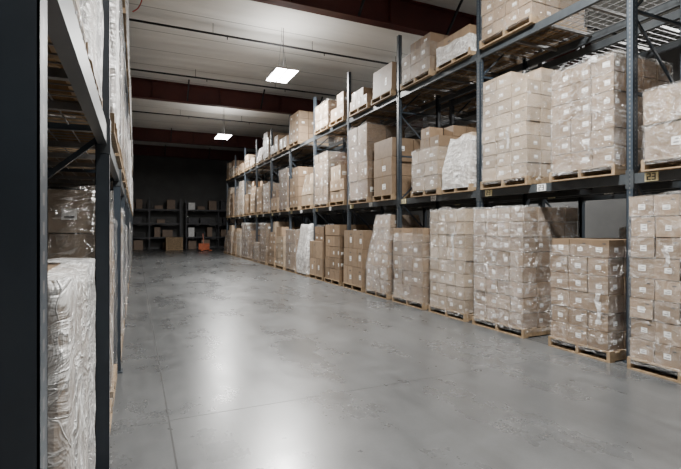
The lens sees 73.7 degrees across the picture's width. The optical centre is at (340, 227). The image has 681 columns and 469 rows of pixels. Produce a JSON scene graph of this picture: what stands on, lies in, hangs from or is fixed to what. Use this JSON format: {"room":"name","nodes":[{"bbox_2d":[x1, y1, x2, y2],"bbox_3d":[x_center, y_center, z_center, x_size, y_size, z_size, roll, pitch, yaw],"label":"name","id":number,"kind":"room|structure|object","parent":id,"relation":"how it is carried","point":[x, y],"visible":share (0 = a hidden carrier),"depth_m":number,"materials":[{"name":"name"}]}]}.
{"room":"warehouse","nodes":[
{"label":"warehouse","id":0,"kind":"room"},
{"bbox_2d":[133,155,308,247],"bbox_3d":[-10.550,-2.125,35.394,17.500,7.350,0.200,0,0,-24],"label":"wall","id":1,"kind":"structure","parent":0,"point":[157,179],"depth_m":34.52,"materials":[{"name":"paint"}]},
{"bbox_2d":[133,246,223,248],"bbox_3d":[-10.505,1.490,35.294,17.100,0.120,0.020,0,0,-24],"label":"baseboard","id":2,"kind":"structure","parent":1,"relation":"attached to","point":[210,246],"depth_m":33.95,"materials":[{"name":"paint"}]},
{"bbox_2d":[88,248,680,468],"bbox_3d":[-1.558,1.649,15.480,17.100,0.201,43.500,0,0,-24],"label":"floor","id":3,"kind":"structure","parent":0,"point":[228,361],"depth_m":4.38,"materials":[{"name":"concrete"}]},
{"bbox_2d":[0,0,132,468],"bbox_3d":[-6.096,-1.600,11.813,1.140,6.300,29.490,0,0,-24],"label":"rack","id":4,"kind":"object","parent":3,"relation":"on","point":[26,171],"visible":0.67,"depth_m":0.76,"materials":[{"name":"metal"}]},
{"bbox_2d":[48,0,85,61],"bbox_3d":[-1.277,-1.202,1.125,1.086,1.164,0.940,0,0,-24],"label":"load","id":5,"kind":"object","parent":4,"relation":"on","point":[76,3],"visible":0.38,"depth_m":1.62,"materials":[{"name":"white plastic"}]},
{"bbox_2d":[48,0,103,118],"bbox_3d":[-1.678,-1.412,2.019,1.081,1.584,0.932,0,0,-24],"label":"load","id":6,"kind":"object","parent":4,"relation":"on","point":[88,8],"visible":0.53,"depth_m":2.16,"materials":[{"name":"white plastic"}]},
{"bbox_2d":[48,0,119,152],"bbox_3d":[-2.158,-1.501,3.140,1.137,1.763,0.935,0,0,-24],"label":"load","id":7,"kind":"object","parent":4,"relation":"on","point":[113,53],"visible":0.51,"depth_m":3.19,"materials":[{"name":"white plastic"}]},
{"bbox_2d":[48,0,121,168],"bbox_3d":[-2.600,-1.360,4.118,1.134,1.480,0.983,0,0,-24],"label":"load","id":8,"kind":"object","parent":4,"relation":"on","point":[118,155],"visible":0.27,"depth_m":4.05,"materials":[{"name":"white plastic"}]},
{"bbox_2d":[49,99,126,187],"bbox_3d":[-3.622,-1.266,6.380,1.133,1.292,1.059,0,0,-24],"label":"load","id":9,"kind":"object","parent":4,"relation":"on","point":[123,105],"visible":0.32,"depth_m":6.35,"materials":[{"name":"white plastic"}]},
{"bbox_2d":[52,35,124,180],"bbox_3d":[-3.127,-1.421,5.286,1.136,1.601,1.068,0,0,-24],"label":"load","id":10,"kind":"object","parent":4,"relation":"on","point":[123,168],"visible":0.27,"depth_m":5.35,"materials":[{"name":"white plastic"}]},
{"bbox_2d":[62,128,128,193],"bbox_3d":[-4.151,-1.213,7.569,1.140,1.186,1.060,0,0,-24],"label":"load","id":11,"kind":"object","parent":4,"relation":"on","point":[126,128],"visible":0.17,"depth_m":7.98,"materials":[{"name":"white plastic"}]},
{"bbox_2d":[122,7,126,41],"bbox_3d":[-3.620,-3.448,6.379,1.135,1.095,1.064,0,0,-24],"label":"load","id":12,"kind":"object","parent":4,"relation":"on","point":[124,9],"visible":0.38,"depth_m":6.45,"materials":[{"name":"beige cardboard"}]},
{"bbox_2d":[126,0,128,68],"bbox_3d":[-4.151,-3.476,7.566,1.142,1.151,1.066,0,0,-24],"label":"load","id":13,"kind":"object","parent":4,"relation":"on","point":[126,0],"visible":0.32,"depth_m":7.96,"materials":[{"name":"white plastic"}]},
{"bbox_2d":[126,144,128,197],"bbox_3d":[-4.651,-1.248,8.660,1.131,1.257,1.061,0,0,-24],"label":"load","id":14,"kind":"object","parent":4,"relation":"on","point":[127,144],"visible":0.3,"depth_m":8.46,"materials":[{"name":"white plastic"}]},
{"bbox_2d":[126,1,129,86],"bbox_3d":[-4.649,-3.589,8.659,1.132,1.377,1.062,0,0,-24],"label":"load","id":15,"kind":"object","parent":4,"relation":"on","point":[127,73],"visible":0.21,"depth_m":8.69,"materials":[{"name":"white plastic"}]},
{"bbox_2d":[128,47,129,114],"bbox_3d":[-5.680,-3.658,10.938,1.140,1.515,1.065,0,0,-24],"label":"load","id":16,"kind":"object","parent":4,"relation":"on","point":[128,47],"visible":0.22,"depth_m":10.93,"materials":[{"name":"beige cardboard"}]},
{"bbox_2d":[128,125,129,200],"bbox_3d":[-5.184,-1.567,9.842,1.132,1.893,1.062,0,0,-24],"label":"load","id":17,"kind":"object","parent":4,"relation":"on","point":[128,125],"visible":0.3,"depth_m":10.23,"materials":[{"name":"brown plastic"}]},
{"bbox_2d":[128,146,129,203],"bbox_3d":[-5.673,-1.322,10.936,1.145,1.404,1.069,0,0,-24],"label":"load","id":18,"kind":"object","parent":4,"relation":"on","point":[128,146],"visible":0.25,"depth_m":11.01,"materials":[{"name":"brown plastic"}]},
{"bbox_2d":[129,141,130,205],"bbox_3d":[-6.215,-1.473,12.123,1.141,1.706,1.071,0,0,-24],"label":"load","id":19,"kind":"object","parent":4,"relation":"on","point":[129,141],"visible":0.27,"depth_m":11.90,"materials":[{"name":"white plastic"}]},
{"bbox_2d":[129,75,130,124],"bbox_3d":[-6.212,-3.463,12.125,1.141,1.125,1.063,0,0,-24],"label":"load","id":20,"kind":"object","parent":4,"relation":"on","point":[130,75],"visible":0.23,"depth_m":12.45,"materials":[{"name":"brown plastic"}]},
{"bbox_2d":[130,158,131,210],"bbox_3d":[-7.733,-1.537,15.496,1.143,1.833,1.066,0,0,-24],"label":"load","id":21,"kind":"object","parent":4,"relation":"on","point":[131,158],"visible":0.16,"depth_m":15.28,"materials":[{"name":"brown plastic"}]},
{"bbox_2d":[130,101,131,140],"bbox_3d":[-7.237,-3.511,14.403,1.141,1.221,1.068,0,0,-24],"label":"load","id":22,"kind":"object","parent":4,"relation":"on","point":[131,101],"visible":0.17,"depth_m":14.59,"materials":[{"name":"beige cardboard"}]},
{"bbox_2d":[48,258,95,468],"bbox_3d":[-1.586,0.844,1.789,1.069,1.411,1.307,0,0,-24],"label":"load","id":23,"kind":"object","parent":3,"relation":"on","point":[69,349],"visible":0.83,"depth_m":1.71,"materials":[{"name":"white plastic"}]},
{"bbox_2d":[48,189,112,468],"bbox_3d":[-2.188,0.626,3.153,1.095,1.849,0.982,0,0,-24],"label":"load","id":24,"kind":"object","parent":3,"relation":"on","point":[68,210],"visible":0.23,"depth_m":2.89,"materials":[{"name":"brown cardboard"}]},
{"bbox_2d":[65,223,116,405],"bbox_3d":[-2.633,0.724,4.131,1.084,1.651,0.933,0,0,-24],"label":"load","id":25,"kind":"object","parent":3,"relation":"on","point":[113,369],"visible":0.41,"depth_m":4.30,"materials":[{"name":"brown plastic"}]},
{"bbox_2d":[110,210,124,336],"bbox_3d":[-3.634,0.632,6.374,1.102,1.836,1.062,0,0,-24],"label":"load","id":26,"kind":"object","parent":3,"relation":"on","point":[111,211],"visible":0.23,"depth_m":6.55,"materials":[{"name":"brown plastic"}]},
{"bbox_2d":[121,235,123,355],"bbox_3d":[-3.137,0.809,5.283,1.115,1.483,1.065,0,0,-24],"label":"load","id":27,"kind":"object","parent":3,"relation":"on","point":[121,235],"visible":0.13,"depth_m":5.79,"materials":[{"name":"brown cardboard"}]},
{"bbox_2d":[133,199,180,249],"bbox_3d":[-13.727,-0.250,32.589,4.280,3.600,0.980,0,0,-24],"label":"shelving","id":28,"kind":"object","parent":3,"relation":"on","point":[138,244],"visible":0.59,"depth_m":32.54,"materials":[{"name":"metal"}]},
{"bbox_2d":[165,237,182,250],"bbox_3d":[-11.635,1.096,31.723,1.100,0.908,1.000,0,0,-24],"label":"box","id":29,"kind":"object","parent":3,"relation":"on","point":[171,243],"visible":1,"depth_m":31.31,"materials":[{"name":"cardboard"}]},
{"bbox_2d":[198,236,211,251],"bbox_3d":[-9.172,0.968,30.653,0.710,1.165,1.624,0,0,-24],"label":"jack","id":30,"kind":"object","parent":3,"relation":"on","point":[203,246],"visible":1,"depth_m":30.90,"materials":[{"name":"orange paint"}]},
{"bbox_2d":[185,200,248,248],"bbox_3d":[-9.352,-0.250,34.564,4.680,3.600,0.980,0,0,-24],"label":"shelving","id":31,"kind":"object","parent":3,"relation":"on","point":[212,205],"visible":0.71,"depth_m":34.00,"materials":[{"name":"metal"}]},
{"bbox_2d":[224,230,228,253],"bbox_3d":[-6.439,0.844,27.677,1.190,1.413,1.002,0,0,-24],"label":"load","id":32,"kind":"object","parent":3,"relation":"on","point":[226,237],"visible":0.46,"depth_m":27.46,"materials":[{"name":"brown cardboard"}]},
{"bbox_2d":[227,225,241,254],"bbox_3d":[-5.957,0.697,26.623,1.190,1.705,1.087,0,0,-24],"label":"load","id":33,"kind":"object","parent":3,"relation":"on","point":[231,227],"visible":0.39,"depth_m":26.12,"materials":[{"name":"brown cardboard"}]},
{"bbox_2d":[232,228,241,255],"bbox_3d":[-5.401,0.788,25.388,1.150,1.525,0.982,0,0,-24],"label":"load","id":34,"kind":"object","parent":3,"relation":"on","point":[234,246],"visible":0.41,"depth_m":25.05,"materials":[{"name":"brown cardboard"}]},
{"bbox_2d":[236,231,242,257],"bbox_3d":[-4.895,0.845,24.268,1.179,1.410,0.956,0,0,-24],"label":"load","id":35,"kind":"object","parent":3,"relation":"on","point":[239,233],"visible":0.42,"depth_m":23.83,"materials":[{"name":"brown cardboard"}]},
{"bbox_2d":[241,223,264,258],"bbox_3d":[-4.368,0.628,23.087,1.191,1.844,1.012,0,0,-24],"label":"load","id":36,"kind":"object","parent":3,"relation":"on","point":[246,227],"visible":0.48,"depth_m":22.63,"materials":[{"name":"brown cardboard"}]},
{"bbox_2d":[247,231,260,260],"bbox_3d":[-3.865,0.841,21.976,1.195,1.418,0.976,0,0,-24],"label":"load","id":37,"kind":"object","parent":3,"relation":"on","point":[250,240],"visible":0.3,"depth_m":21.50,"materials":[{"name":"brown cardboard"}]},
{"bbox_2d":[253,242,260,262],"bbox_3d":[-3.312,0.843,20.764,1.184,1.414,0.947,0,0,-24],"label":"load","id":38,"kind":"object","parent":3,"relation":"on","point":[257,247],"visible":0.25,"depth_m":20.45,"materials":[{"name":"brown cardboard"}]},
{"bbox_2d":[260,223,269,264],"bbox_3d":[-2.822,0.652,19.671,1.188,1.796,0.959,0,0,-24],"label":"load","id":39,"kind":"object","parent":3,"relation":"on","point":[264,228],"visible":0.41,"depth_m":19.21,"materials":[{"name":"brown cardboard"}]},
{"bbox_2d":[268,222,294,266],"bbox_3d":[-2.282,0.648,18.480,1.150,1.804,0.944,0,0,-24],"label":"load","id":40,"kind":"object","parent":3,"relation":"on","point":[272,242],"visible":0.38,"depth_m":18.24,"materials":[{"name":"brown cardboard"}]},
{"bbox_2d":[275,227,300,269],"bbox_3d":[-1.802,0.755,17.418,1.150,1.591,1.012,0,0,-24],"label":"load","id":41,"kind":"object","parent":3,"relation":"on","point":[281,231],"visible":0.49,"depth_m":17.11,"materials":[{"name":"brown cardboard"}]},
{"bbox_2d":[285,230,300,272],"bbox_3d":[-1.260,0.781,16.217,1.185,1.537,1.140,0,0,-24],"label":"load","id":42,"kind":"object","parent":3,"relation":"on","point":[292,236],"visible":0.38,"depth_m":15.87,"materials":[{"name":"brown cardboard"}]},
{"bbox_2d":[296,224,324,276],"bbox_3d":[-0.761,0.701,15.109,1.181,1.697,1.066,0,0,-24],"label":"load","id":43,"kind":"object","parent":3,"relation":"on","point":[306,234],"visible":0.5,"depth_m":14.76,"materials":[{"name":"white plastic"}]},
{"bbox_2d":[309,227,326,280],"bbox_3d":[-0.232,0.754,13.940,1.150,1.591,1.100,0,0,-24],"label":"load","id":44,"kind":"object","parent":3,"relation":"on","point":[317,247],"visible":0.42,"depth_m":13.56,"materials":[{"name":"brown cardboard"}]},
{"bbox_2d":[324,225,375,285],"bbox_3d":[0.272,0.730,12.823,1.150,1.641,1.050,0,0,-24],"label":"load","id":45,"kind":"object","parent":3,"relation":"on","point":[334,261],"visible":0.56,"depth_m":12.45,"materials":[{"name":"brown cardboard"}]},
{"bbox_2d":[343,230,372,292],"bbox_3d":[0.807,0.804,11.638,1.150,1.491,1.110,0,0,-24],"label":"load","id":46,"kind":"object","parent":3,"relation":"on","point":[357,243],"visible":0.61,"depth_m":11.23,"materials":[{"name":"brown cardboard"}]},
{"bbox_2d":[365,215,420,299],"bbox_3d":[1.317,0.609,10.505,1.182,1.882,1.070,0,0,-24],"label":"load","id":47,"kind":"object","parent":3,"relation":"on","point":[380,270],"visible":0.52,"depth_m":10.19,"materials":[{"name":"beige plastic"}]},
{"bbox_2d":[392,228,432,309],"bbox_3d":[1.849,0.774,9.338,1.189,1.551,1.175,0,0,-24],"label":"load","id":48,"kind":"object","parent":3,"relation":"on","point":[411,246],"visible":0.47,"depth_m":8.96,"materials":[{"name":"brown cardboard"}]},
{"bbox_2d":[226,0,680,362],"bbox_3d":[-0.340,-1.300,14.604,1.140,5.700,30.380,0,0,-24],"label":"rack","id":49,"kind":"object","parent":3,"relation":"on","point":[632,182],"visible":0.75,"depth_m":7.48,"materials":[{"name":"metal"}]},
{"bbox_2d":[230,193,234,217],"bbox_3d":[-5.844,-1.316,26.674,1.140,1.392,1.051,0,0,-24],"label":"load","id":50,"kind":"object","parent":49,"relation":"on","point":[232,196],"visible":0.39,"depth_m":26.32,"materials":[{"name":"brown cardboard"}]},
{"bbox_2d":[226,188,238,217],"bbox_3d":[-6.321,-1.546,27.732,1.171,1.852,1.004,0,0,-24],"label":"load","id":51,"kind":"object","parent":49,"relation":"on","point":[230,190],"visible":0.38,"depth_m":27.33,"materials":[{"name":"brown cardboard"}]},
{"bbox_2d":[226,163,238,180],"bbox_3d":[-6.321,-3.422,27.730,1.140,1.045,0.969,0,0,-24],"label":"load","id":52,"kind":"object","parent":49,"relation":"on","point":[229,165],"visible":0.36,"depth_m":27.39,"materials":[{"name":"brown cardboard"}]},
{"bbox_2d":[234,188,238,216],"bbox_3d":[-5.288,-1.526,25.441,1.168,1.812,1.010,0,0,-24],"label":"load","id":53,"kind":"object","parent":49,"relation":"on","point":[237,190],"visible":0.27,"depth_m":25.17,"materials":[{"name":"beige cardboard"}]},
{"bbox_2d":[230,160,248,179],"bbox_3d":[-5.844,-3.400,26.676,1.176,1.000,1.084,0,0,-24],"label":"load","id":54,"kind":"object","parent":49,"relation":"on","point":[238,162],"visible":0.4,"depth_m":26.18,"materials":[{"name":"brown cardboard"}]},
{"bbox_2d":[234,167,255,176],"bbox_3d":[-5.287,-3.126,25.439,1.140,0.451,0.982,0,0,-24],"label":"load","id":55,"kind":"object","parent":49,"relation":"on","point":[237,168],"visible":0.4,"depth_m":25.38,"materials":[{"name":"beige cardboard"}]},
{"bbox_2d":[239,181,252,216],"bbox_3d":[-4.782,-1.566,24.319,1.174,1.892,0.957,0,0,-24],"label":"load","id":56,"kind":"object","parent":49,"relation":"on","point":[241,184],"visible":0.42,"depth_m":23.85,"materials":[{"name":"beige cardboard"}]},
{"bbox_2d":[244,194,250,215],"bbox_3d":[-4.249,-1.156,23.140,1.140,1.072,0.977,0,0,-24],"label":"load","id":57,"kind":"object","parent":49,"relation":"on","point":[247,196],"visible":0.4,"depth_m":22.69,"materials":[{"name":"beige cardboard"}]},
{"bbox_2d":[239,163,262,173],"bbox_3d":[-4.781,-3.150,24.319,1.140,0.501,0.925,0,0,-24],"label":"load","id":58,"kind":"object","parent":49,"relation":"on","point":[241,166],"visible":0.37,"depth_m":24.00,"materials":[{"name":"beige cardboard"}]},
{"bbox_2d":[244,154,267,171],"bbox_3d":[-4.249,-3.299,23.140,1.140,0.798,0.977,0,0,-24],"label":"load","id":59,"kind":"object","parent":49,"relation":"on","point":[247,157],"visible":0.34,"depth_m":22.89,"materials":[{"name":"beige cardboard"}]},
{"bbox_2d":[249,181,269,214],"bbox_3d":[-3.747,-1.437,22.029,1.140,1.634,0.939,0,0,-24],"label":"load","id":60,"kind":"object","parent":49,"relation":"on","point":[260,183],"visible":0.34,"depth_m":21.77,"materials":[{"name":"beige cardboard"}]},
{"bbox_2d":[256,186,262,214],"bbox_3d":[-3.200,-1.243,20.816,1.140,1.246,0.917,0,0,-24],"label":"load","id":61,"kind":"object","parent":49,"relation":"on","point":[259,190],"visible":0.34,"depth_m":20.51,"materials":[{"name":"beige cardboard"}]},
{"bbox_2d":[249,156,276,168],"bbox_3d":[-3.751,-3.129,22.025,1.181,0.598,0.968,0,0,-24],"label":"load","id":62,"kind":"object","parent":49,"relation":"on","point":[253,159],"visible":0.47,"depth_m":21.72,"materials":[{"name":"beige cardboard"}]},
{"bbox_2d":[256,147,282,165],"bbox_3d":[-3.201,-3.298,20.814,1.174,0.796,0.952,0,0,-24],"label":"load","id":63,"kind":"object","parent":49,"relation":"on","point":[260,154],"visible":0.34,"depth_m":20.59,"materials":[{"name":"beige cardboard"}]},
{"bbox_2d":[263,181,278,213],"bbox_3d":[-2.710,-1.294,19.721,1.185,1.348,0.960,0,0,-24],"label":"load","id":64,"kind":"object","parent":49,"relation":"on","point":[266,187],"visible":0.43,"depth_m":19.29,"materials":[{"name":"beige cardboard"}]},
{"bbox_2d":[271,190,279,212],"bbox_3d":[-2.168,-1.071,18.532,1.140,0.901,0.944,0,0,-24],"label":"load","id":65,"kind":"object","parent":49,"relation":"on","point":[276,193],"visible":0.37,"depth_m":18.29,"materials":[{"name":"brown cardboard"}]},
{"bbox_2d":[263,131,288,161],"bbox_3d":[-2.711,-3.509,19.721,1.181,1.218,0.957,0,0,-24],"label":"load","id":66,"kind":"object","parent":49,"relation":"on","point":[266,142],"visible":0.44,"depth_m":19.49,"materials":[{"name":"beige cardboard"}]},
{"bbox_2d":[279,168,292,211],"bbox_3d":[-1.688,-1.455,17.469,1.176,1.669,1.044,0,0,-24],"label":"load","id":67,"kind":"object","parent":49,"relation":"on","point":[283,174],"visible":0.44,"depth_m":17.09,"materials":[{"name":"beige cardboard"}]},
{"bbox_2d":[271,135,303,158],"bbox_3d":[-2.168,-3.284,18.532,1.140,0.769,0.944,0,0,-24],"label":"load","id":68,"kind":"object","parent":49,"relation":"on","point":[275,148],"visible":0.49,"depth_m":18.17,"materials":[{"name":"beige cardboard"}]},
{"bbox_2d":[279,136,312,154],"bbox_3d":[-1.688,-3.164,17.469,1.140,0.527,1.012,0,0,-24],"label":"load","id":69,"kind":"object","parent":49,"relation":"on","point":[284,142],"visible":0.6,"depth_m":17.21,"materials":[{"name":"beige cardboard"}]},
{"bbox_2d":[289,166,312,210],"bbox_3d":[-1.146,-1.369,16.267,1.140,1.498,1.015,0,0,-24],"label":"load","id":70,"kind":"object","parent":49,"relation":"on","point":[297,182],"visible":0.51,"depth_m":15.77,"materials":[{"name":"brown cardboard"}]},
{"bbox_2d":[289,110,328,149],"bbox_3d":[-1.146,-3.472,16.267,1.140,1.145,1.015,0,0,-24],"label":"load","id":71,"kind":"object","parent":49,"relation":"on","point":[301,122],"visible":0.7,"depth_m":15.78,"materials":[{"name":"brown cardboard"}]},
{"bbox_2d":[301,173,318,209],"bbox_3d":[-0.633,-1.197,15.133,1.140,1.155,0.925,0,0,-24],"label":"load","id":72,"kind":"object","parent":49,"relation":"on","point":[307,191],"visible":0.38,"depth_m":14.88,"materials":[{"name":"beige cardboard"}]},
{"bbox_2d":[314,151,346,207],"bbox_3d":[-0.102,-1.461,13.944,1.185,1.682,1.136,0,0,-24],"label":"load","id":73,"kind":"object","parent":49,"relation":"on","point":[324,161],"visible":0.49,"depth_m":13.47,"materials":[{"name":"beige cardboard"}]},
{"bbox_2d":[314,100,356,137],"bbox_3d":[-0.090,-3.351,13.919,1.184,0.902,1.084,0,0,-24],"label":"load","id":74,"kind":"object","parent":49,"relation":"on","point":[323,111],"visible":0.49,"depth_m":13.59,"materials":[{"name":"beige cardboard"}]},
{"bbox_2d":[329,165,346,206],"bbox_3d":[0.396,-1.181,12.852,1.140,1.121,1.000,0,0,-24],"label":"load","id":75,"kind":"object","parent":49,"relation":"on","point":[338,183],"visible":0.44,"depth_m":12.55,"materials":[{"name":"brown cardboard"}]},
{"bbox_2d":[330,91,379,128],"bbox_3d":[0.396,-3.296,12.852,1.140,0.791,0.900,0,0,-24],"label":"load","id":76,"kind":"object","parent":49,"relation":"on","point":[339,114],"visible":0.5,"depth_m":12.48,"materials":[{"name":"beige cardboard"}]},
{"bbox_2d":[348,123,404,203],"bbox_3d":[0.933,-1.607,11.666,1.173,1.974,1.122,0,0,-24],"label":"load","id":77,"kind":"object","parent":49,"relation":"on","point":[362,139],"visible":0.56,"depth_m":11.23,"materials":[{"name":"beige cardboard"}]},
{"bbox_2d":[349,87,406,120],"bbox_3d":[0.952,-3.196,11.621,1.140,0.591,1.000,0,0,-24],"label":"load","id":78,"kind":"object","parent":49,"relation":"on","point":[361,99],"visible":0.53,"depth_m":11.38,"materials":[{"name":"cardboard"}]},
{"bbox_2d":[373,137,419,201],"bbox_3d":[1.452,-1.306,10.514,1.140,1.371,0.870,0,0,-24],"label":"load","id":79,"kind":"object","parent":49,"relation":"on","point":[385,151],"visible":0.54,"depth_m":10.11,"materials":[{"name":"brown cardboard"}]},
{"bbox_2d":[371,61,433,109],"bbox_3d":[1.432,-3.271,10.559,1.140,0.741,0.931,0,0,-24],"label":"load","id":80,"kind":"object","parent":49,"relation":"on","point":[384,79],"visible":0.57,"depth_m":10.30,"materials":[{"name":"beige cardboard"}]},
{"bbox_2d":[400,32,475,96],"bbox_3d":[1.991,-3.321,9.322,1.172,0.841,1.088,0,0,-24],"label":"load","id":81,"kind":"object","parent":49,"relation":"on","point":[419,65],"visible":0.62,"depth_m":9.00,"materials":[{"name":"beige cardboard"}]},
{"bbox_2d":[411,125,475,196],"bbox_3d":[2.125,-1.280,9.023,1.174,1.321,0.933,0,0,-24],"label":"load","id":82,"kind":"object","parent":49,"relation":"on","point":[428,163],"visible":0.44,"depth_m":8.70,"materials":[{"name":"beige cardboard"}]},
{"bbox_2d":[442,132,475,193],"bbox_3d":[2.508,-1.131,8.157,1.178,1.021,0.793,0,0,-24],"label":"load","id":83,"kind":"object","parent":49,"relation":"on","point":[459,175],"visible":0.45,"depth_m":7.86,"materials":[{"name":"white plastic"}]},
{"bbox_2d":[436,24,520,77],"bbox_3d":[2.481,-3.160,8.237,1.178,0.521,0.956,0,0,-24],"label":"load","id":84,"kind":"object","parent":49,"relation":"on","point":[459,46],"visible":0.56,"depth_m":7.99,"materials":[{"name":"white plastic"}]},
{"bbox_2d":[480,67,566,189],"bbox_3d":[2.972,-1.480,7.134,1.181,1.721,0.992,0,0,-24],"label":"load","id":85,"kind":"object","parent":49,"relation":"on","point":[517,110],"visible":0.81,"depth_m":6.71,"materials":[{"name":"beige cardboard"}]},
{"bbox_2d":[479,0,586,58],"bbox_3d":[2.989,-3.671,7.110,1.178,1.541,1.098,0,0,-24],"label":"load","id":86,"kind":"object","parent":49,"relation":"on","point":[501,19],"visible":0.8,"depth_m":6.89,"materials":[{"name":"beige cardboard"}]},
{"bbox_2d":[549,52,670,181],"bbox_3d":[3.520,-1.364,5.934,1.171,1.488,0.952,0,0,-24],"label":"load","id":87,"kind":"object","parent":49,"relation":"on","point":[589,98],"visible":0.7,"depth_m":5.59,"materials":[{"name":"beige cardboard"}]},
{"bbox_2d":[641,83,680,171],"bbox_3d":[4.060,-1.084,4.741,1.174,0.928,1.128,0,0,-24],"label":"load","id":88,"kind":"object","parent":49,"relation":"on","point":[662,106],"visible":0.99,"depth_m":4.84,"materials":[{"name":"beige cardboard"}]},
{"bbox_2d":[428,209,489,321],"bbox_3d":[2.361,0.583,8.185,1.194,1.934,1.056,0,0,-24],"label":"load","id":89,"kind":"object","parent":3,"relation":"on","point":[452,247],"visible":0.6,"depth_m":7.81,"materials":[{"name":"beige cardboard"}]},
{"bbox_2d":[249,9,679,237],"bbox_3d":[0.936,-1.300,15.180,1.140,5.700,30.380,0,0,-24],"label":"rack","id":90,"kind":"object","parent":3,"relation":"on","point":[581,53],"visible":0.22,"depth_m":8.46,"materials":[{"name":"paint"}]},
{"bbox_2d":[328,136,346,149],"bbox_3d":[0.179,-3.428,16.857,0.994,1.057,1.030,0,0,-24],"label":"load","id":91,"kind":"object","parent":90,"relation":"on","point":[335,137],"visible":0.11,"depth_m":16.64,"materials":[{"name":"brown wood"}]},
{"bbox_2d":[424,89,475,115],"bbox_3d":[2.742,-3.509,11.168,1.004,1.218,1.034,0,0,-24],"label":"load","id":92,"kind":"object","parent":90,"relation":"on","point":[472,102],"visible":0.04,"depth_m":11.11,"materials":[{"name":"cardboard"}]},
{"bbox_2d":[465,122,475,127],"bbox_3d":[3.289,-1.464,9.967,0.992,1.688,1.034,0,0,-24],"label":"load","id":93,"kind":"object","parent":90,"relation":"on","point":[472,124],"visible":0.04,"depth_m":9.83,"materials":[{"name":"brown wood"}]},
{"bbox_2d":[458,57,521,100],"bbox_3d":[3.290,-3.485,9.967,0.960,1.171,1.000,0,0,-24],"label":"load","id":94,"kind":"object","parent":90,"relation":"on","point":[521,57],"visible":0.04,"depth_m":9.76,"materials":[{"name":"cardboard"}]},
{"bbox_2d":[472,206,578,338],"bbox_3d":[2.868,0.596,7.076,1.181,1.907,1.091,0,0,-24],"label":"load","id":95,"kind":"object","parent":3,"relation":"on","point":[512,273],"visible":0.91,"depth_m":6.61,"materials":[{"name":"brown cardboard"}]},
{"bbox_2d":[548,238,625,362],"bbox_3d":[3.427,0.845,5.821,1.196,1.411,0.888,0,0,-24],"label":"load","id":96,"kind":"object","parent":3,"relation":"on","point":[588,275],"visible":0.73,"depth_m":5.46,"materials":[{"name":"brown cardboard"}]},
{"bbox_2d":[619,227,625,237],"bbox_3d":[4.815,0.743,6.574,0.999,1.614,1.028,0,0,-24],"label":"load","id":97,"kind":"object","parent":3,"relation":"on","point":[622,233],"visible":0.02,"depth_m":6.78,"materials":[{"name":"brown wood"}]},
{"bbox_2d":[627,194,680,383],"bbox_3d":[3.909,0.573,4.766,1.198,1.953,1.103,0,0,-24],"label":"load","id":98,"kind":"object","parent":3,"relation":"on","point":[655,261],"visible":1,"depth_m":4.77,"materials":[{"name":"brown cardboard"}]},
{"bbox_2d":[128,0,679,152],"bbox_3d":[-1.558,-5.875,15.480,17.100,0.150,43.500,0,0,-24],"label":"ceiling","id":99,"kind":"structure","parent":0,"point":[156,48],"depth_m":14.92,"materials":[{"name":"metal"}]},
{"bbox_2d":[132,110,288,126],"bbox_3d":[-5.159,-5.598,23.455,17.080,0.395,0.060,0,0,-24],"label":"pipe","id":100,"kind":"object","parent":99,"relation":"attached to","point":[132,110],"visible":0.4,"depth_m":22.82,"materials":[{"name":"metal"}]},
{"bbox_2d":[133,144,311,165],"bbox_3d":[-9.557,-5.430,33.194,17.080,0.720,0.908,0,0,-24],"label":"rafter","id":101,"kind":"object","parent":99,"relation":"attached to","point":[138,149],"visible":0.56,"depth_m":32.85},
{"bbox_2d":[214,118,231,139],"bbox_3d":[-5.668,-5.089,21.909,0.660,1.402,1.200,0,0,-24],"label":"light","id":102,"kind":"object","parent":99,"relation":"hanging from","point":[225,136],"visible":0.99,"depth_m":21.77,"materials":[{"name":"white plastic"}]},
{"bbox_2d":[132,127,336,151],"bbox_3d":[-7.170,-5.430,27.908,17.080,0.720,0.908,0,0,-24],"label":"rafter","id":103,"kind":"object","parent":99,"relation":"attached to","point":[138,133],"visible":0.47,"depth_m":27.42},
{"bbox_2d":[129,68,344,96],"bbox_3d":[-2.608,-5.598,17.804,17.080,0.395,0.060,0,0,-24],"label":"pipe","id":104,"kind":"object","parent":99,"relation":"attached to","point":[206,79],"visible":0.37,"depth_m":17.00,"materials":[{"name":"metal"}]},
{"bbox_2d":[128,18,395,63],"bbox_3d":[-0.920,-5.598,14.068,17.080,0.395,0.060,0,0,-24],"label":"pipe","id":105,"kind":"object","parent":99,"relation":"attached to","point":[129,19],"visible":0.45,"depth_m":13.31,"materials":[{"name":"metal"}]},
{"bbox_2d":[130,77,422,128],"bbox_3d":[-3.301,-5.430,19.341,17.080,0.720,0.908,0,0,-24],"label":"rafter","id":106,"kind":"object","parent":99,"relation":"attached to","point":[141,88],"visible":0.48,"depth_m":18.88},
{"bbox_2d":[265,28,298,82],"bbox_3d":[-1.697,-5.089,13.114,0.660,1.402,1.200,0,0,-24],"label":"light","id":107,"kind":"object","parent":99,"relation":"hanging from","point":[282,74],"visible":1,"depth_m":13.06,"materials":[{"name":"white plastic"}]},
{"bbox_2d":[251,0,596,66],"bbox_3d":[0.567,-5.430,10.774,17.080,0.720,0.908,0,0,-24],"label":"rafter","id":108,"kind":"object","parent":99,"relation":"attached to","point":[407,16],"visible":0.46,"depth_m":11.47,"materials":[{"name":"metal"}]},
{"bbox_2d":[585,10,646,42],"bbox_3d":[1.096,-5.522,9.602,17.080,0.545,0.060,0,0,-24],"label":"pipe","id":109,"kind":"object","parent":99,"relation":"attached to","point":[589,27],"visible":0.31,"depth_m":12.18,"materials":[{"name":"metal"}]},
{"bbox_2d":[309,19,679,237],"bbox_3d":[6.325,-2.125,19.040,0.200,7.350,43.500,0,0,-24],"label":"wall","id":110,"kind":"structure","parent":0,"point":[603,218],"depth_m":14.40,"materials":[{"name":"paint"}]}
]}

